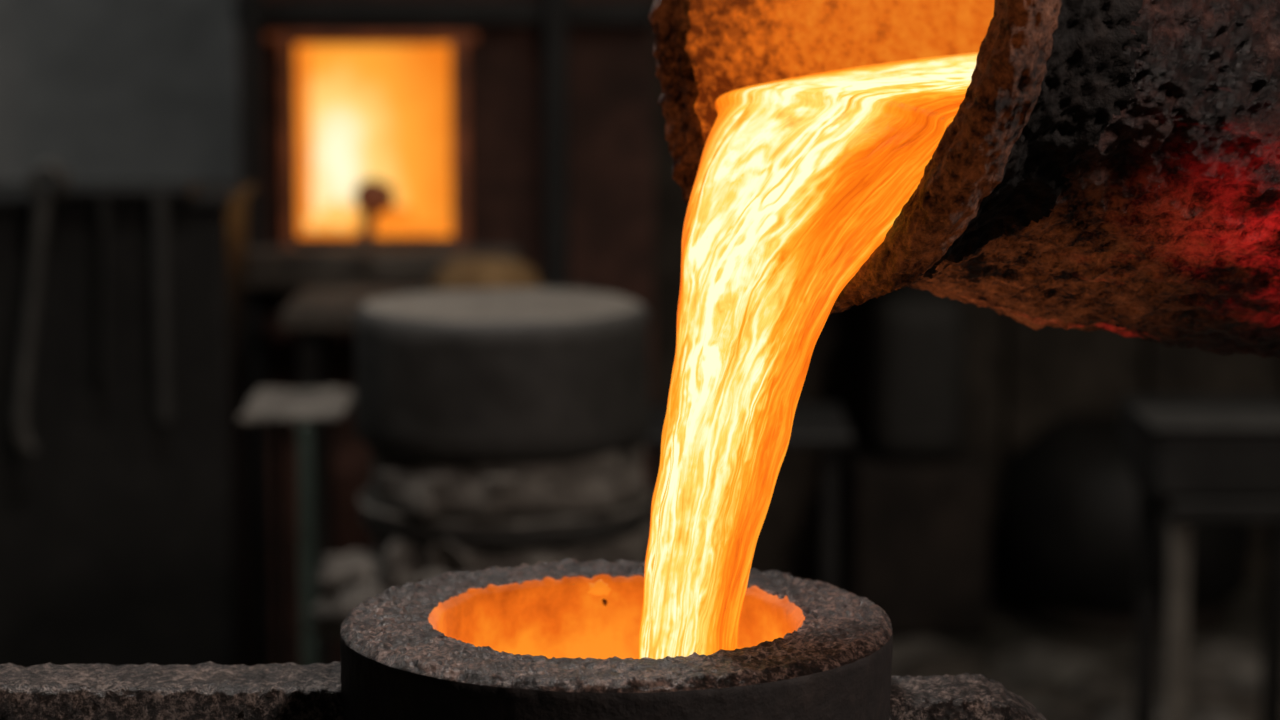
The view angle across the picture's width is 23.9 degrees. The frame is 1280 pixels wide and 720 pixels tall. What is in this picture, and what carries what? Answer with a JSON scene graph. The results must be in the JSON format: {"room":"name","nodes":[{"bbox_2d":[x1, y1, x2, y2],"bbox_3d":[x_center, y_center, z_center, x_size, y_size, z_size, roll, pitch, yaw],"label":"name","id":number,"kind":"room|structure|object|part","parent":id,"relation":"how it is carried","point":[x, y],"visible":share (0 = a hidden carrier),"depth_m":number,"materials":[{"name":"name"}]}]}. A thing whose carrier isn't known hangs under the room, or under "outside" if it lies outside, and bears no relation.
{"room":"metal foundry","nodes":[
{"label":"metal foundry","id":0,"kind":"room"},
{"bbox_2d":[354,178,394,267],"bbox_3d":[-0.439,-0.226,4.938,0.067,0.136,0.167,0,8,0],"label":"ladle","id":1,"kind":"object","parent":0,"point":[373,197],"depth_m":4.96,"materials":[{"name":"brown metal"}]},
{"bbox_2d":[0,0,1143,575],"bbox_3d":[0.000,-1.336,6.275,8.000,3.600,0.200,0,8,0],"label":"wall","id":2,"kind":"structure","parent":0,"point":[110,90],"depth_m":6.28,"materials":[{"name":"grey paint"}]},
{"bbox_2d":[648,0,1279,358],"bbox_3d":[0.651,0.315,1.988,1.371,1.522,0.709,-3,8,-18],"label":"pouring crucible","id":3,"kind":"object","parent":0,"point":[1113,166],"visible":0.72,"depth_m":1.49,"materials":[{"name":"brown"}]},
{"bbox_2d":[655,58,1279,581],"bbox_3d":[1.780,-1.121,6.179,3.760,3.200,0.070,0,8,0],"label":"wall","id":4,"kind":"structure","parent":0,"point":[1053,374],"depth_m":6.31,"materials":[{"name":"black brick"}]},
{"bbox_2d":[838,576,1264,656],"bbox_3d":[0.000,1.038,2.671,8.000,0.100,8.000,0,8,0],"label":"floor","id":5,"kind":"structure","parent":0,"point":[1244,612],"depth_m":5.94,"materials":[{"name":"black concrete"}]},
{"bbox_2d":[0,157,254,666],"bbox_3d":[-0.901,0.178,4.772,0.558,1.019,0.339,0,8,0],"label":"base cabinet","id":6,"kind":"object","parent":5,"relation":"on","point":[126,531],"visible":1,"depth_m":4.66,"materials":[{"name":"black metal"}]},
{"bbox_3d":[-0.815,-0.109,4.595,0.026,0.282,0.020,0,8,0],"label":"hanging rod","id":7,"kind":"part","parent":6,"relation":"part of","materials":[{"name":"black metal"}]},
{"bbox_3d":[-0.901,-0.260,4.735,0.558,0.016,0.290,0,8,0],"label":"rail","id":8,"kind":"part","parent":6,"relation":"part of","materials":[{"name":"black metal"}]},
{"bbox_2d":[238,387,353,664],"bbox_3d":[-0.430,0.431,3.849,0.132,0.774,0.206,0,8,0],"label":"stool","id":9,"kind":"object","parent":5,"relation":"on","point":[306,408],"visible":0.97,"depth_m":3.74,"materials":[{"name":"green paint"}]},
{"bbox_3d":[-0.462,0.428,3.928,0.010,0.758,0.040,0,8,0],"label":"post","id":10,"kind":"part","parent":9,"relation":"part of","materials":[{"name":"black metal"}]},
{"bbox_3d":[-0.410,0.451,3.769,0.019,0.758,0.040,0,8,0],"label":"post","id":11,"kind":"part","parent":9,"relation":"part of","materials":[{"name":"grey metal"}]},
{"bbox_2d":[280,256,592,663],"bbox_3d":[-0.304,0.270,4.683,0.460,0.862,0.300,0,8,0],"label":"table","id":12,"kind":"object","parent":5,"relation":"on","point":[314,312],"visible":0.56,"depth_m":4.58,"materials":[{"name":"black metal"}]},
{"bbox_3d":[-0.499,0.316,4.690,0.030,0.768,0.200,0,8,0],"label":"shelf leg","id":13,"kind":"part","parent":12,"relation":"part of","materials":[{"name":"black metal"}]},
{"bbox_2d":[280,287,592,330],"bbox_3d":[-0.304,-0.079,4.634,0.460,0.031,0.300,0,8,0],"label":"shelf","id":14,"kind":"object","parent":12,"relation":"attached to","point":[313,308],"depth_m":4.54,"materials":[{"name":"grey metal"}]},
{"bbox_2d":[234,0,654,664],"bbox_3d":[-0.319,-0.624,5.520,0.788,2.400,1.394,0,8,0],"label":"furnace","id":15,"kind":"object","parent":5,"relation":"on","point":[522,130],"visible":0.41,"depth_m":5.00,"materials":[{"name":"brick"}]},
{"bbox_3d":[-0.582,-0.359,4.984,0.016,0.361,0.031,0,8,0],"label":"door frame","id":16,"kind":"part","parent":15,"relation":"part of","materials":[{"name":"brown"}]},
{"bbox_3d":[-0.441,-0.530,4.960,0.347,0.017,0.031,0,8,0],"label":"door frame","id":17,"kind":"part","parent":15,"relation":"part of","materials":[{"name":"brown"}]},
{"bbox_3d":[-0.430,-0.152,4.959,0.474,0.074,0.153,0,8,0],"label":"sill","id":18,"kind":"part","parent":15,"relation":"part of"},
{"bbox_3d":[-0.296,-0.359,4.979,0.024,0.361,0.041,0,8,0],"label":"door frame","id":19,"kind":"part","parent":15,"relation":"part of","materials":[{"name":"brown"}]},
{"bbox_2d":[309,288,653,640],"bbox_3d":[-0.174,0.394,3.574,0.373,0.925,0.406,4,9,28],"label":"stack","id":20,"kind":"object","parent":5,"relation":"on","point":[500,427],"visible":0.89,"depth_m":3.41,"materials":[{"name":"grey plaster"},{"name":"rough stone"}]},
{"bbox_3d":[-0.161,0.013,3.537,0.347,0.161,0.345,0,8,0],"label":"graphite mould","id":21,"kind":"part","parent":20,"relation":"part of","materials":[{"name":"grey stone"}]},
{"bbox_2d":[642,404,853,586],"bbox_3d":[0.153,0.405,4.500,0.306,0.644,0.300,0,8,0],"label":"trestle table","id":22,"kind":"object","parent":5,"relation":"on","point":[826,427],"visible":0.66,"depth_m":4.35,"materials":[{"name":"black metal"}]},
{"bbox_3d":[0.031,0.429,4.393,0.019,0.627,0.040,0,8,0],"label":"leg","id":23,"kind":"part","parent":22,"relation":"part of","materials":[{"name":"black metal"}]},
{"bbox_3d":[0.274,0.429,4.393,0.023,0.627,0.040,0,8,0],"label":"leg","id":24,"kind":"part","parent":22,"relation":"part of","materials":[{"name":"black metal"}]},
{"bbox_2d":[839,286,990,638],"bbox_3d":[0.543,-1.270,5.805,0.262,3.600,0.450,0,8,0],"label":"mill","id":25,"kind":"object","parent":5,"relation":"on","point":[915,493],"visible":0.74,"depth_m":5.82,"materials":[{"name":"metal"}]},
{"bbox_2d":[863,291,967,460],"bbox_3d":[0.543,0.017,5.986,0.182,0.328,0.350,0,8,0],"label":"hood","id":26,"kind":"object","parent":25,"relation":"attached to","point":[916,342],"depth_m":5.82,"materials":[{"name":"black metal"}]},
{"bbox_2d":[891,637,1262,719],"bbox_3d":[0.825,0.595,5.233,1.150,0.131,0.801,0,8,0],"label":"heap","id":27,"kind":"object","parent":5,"relation":"on","point":[1071,680],"visible":0.52,"depth_m":5.32,"materials":[{"name":"grey stone"}]},
{"bbox_2d":[997,413,1253,641],"bbox_3d":[0.964,0.317,6.002,0.506,0.401,0.500,0,8,0],"label":"barrel","id":28,"kind":"object","parent":5,"relation":"on","point":[1067,521],"visible":0.66,"depth_m":5.83,"materials":[{"name":"black metal"}]},
{"bbox_2d":[1119,396,1279,719],"bbox_3d":[0.852,0.398,4.469,0.265,0.669,0.360,0,8,0],"label":"table","id":29,"kind":"object","parent":5,"relation":"on","point":[1192,459],"visible":1,"depth_m":4.32,"materials":[{"name":"black metal"}]},
{"bbox_3d":[0.770,0.450,4.603,0.030,0.527,0.030,0,8,0],"label":"stand leg","id":30,"kind":"part","parent":29,"relation":"part of","materials":[{"name":"black metal"}]},
{"bbox_3d":[0.770,0.486,4.345,0.030,0.527,0.030,0,8,0],"label":"stand leg","id":31,"kind":"part","parent":29,"relation":"part of","materials":[{"name":"grey metal"}]},
{"bbox_2d":[1132,470,1279,522],"bbox_3d":[0.862,0.192,4.440,0.225,0.033,0.340,0,8,0],"label":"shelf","id":32,"kind":"object","parent":29,"relation":"attached to","point":[1178,504],"depth_m":4.27,"materials":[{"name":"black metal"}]},
{"bbox_3d":[0.852,0.085,4.329,0.265,0.010,0.170,0,8,0],"label":"chest lid","id":33,"kind":"part","parent":29,"relation":"part of","materials":[{"name":"grey metal"}]},
{"bbox_3d":[0.966,0.450,4.603,0.030,0.527,0.030,0,8,0],"label":"stand leg","id":34,"kind":"part","parent":29,"relation":"part of","materials":[{"name":"black metal"}]},
{"bbox_3d":[-0.100,0.692,1.597,1.300,0.885,0.470,0,8,0],"label":"workbench","id":35,"kind":"object","parent":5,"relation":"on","visible":0},
{"bbox_2d":[0,558,1046,719],"bbox_3d":[-0.156,0.189,1.551,0.752,0.122,0.282,0,8,0],"label":"mold","id":36,"kind":"object","parent":35,"relation":"on","point":[554,640],"depth_m":1.52,"materials":[{"name":"grey stone"}]},
{"bbox_3d":[-0.339,0.203,1.554,0.386,0.091,0.065,0,8,0],"label":"flask arm","id":37,"kind":"part","parent":36,"relation":"part of","materials":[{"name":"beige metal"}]},
{"bbox_2d":[638,53,977,659],"bbox_3d":[0.201,0.004,1.617,0.458,0.336,0.242,-4,9,-28],"label":"molten metal pour","id":38,"kind":"object","parent":36,"relation":"on","point":[799,181],"visible":0.71,"depth_m":1.51,"materials":[{"name":"orange"}]},
{"bbox_3d":[0.171,0.207,1.554,0.098,0.084,0.064,0,8,0],"label":"flask arm","id":39,"kind":"part","parent":36,"relation":"part of","materials":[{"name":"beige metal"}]}
]}

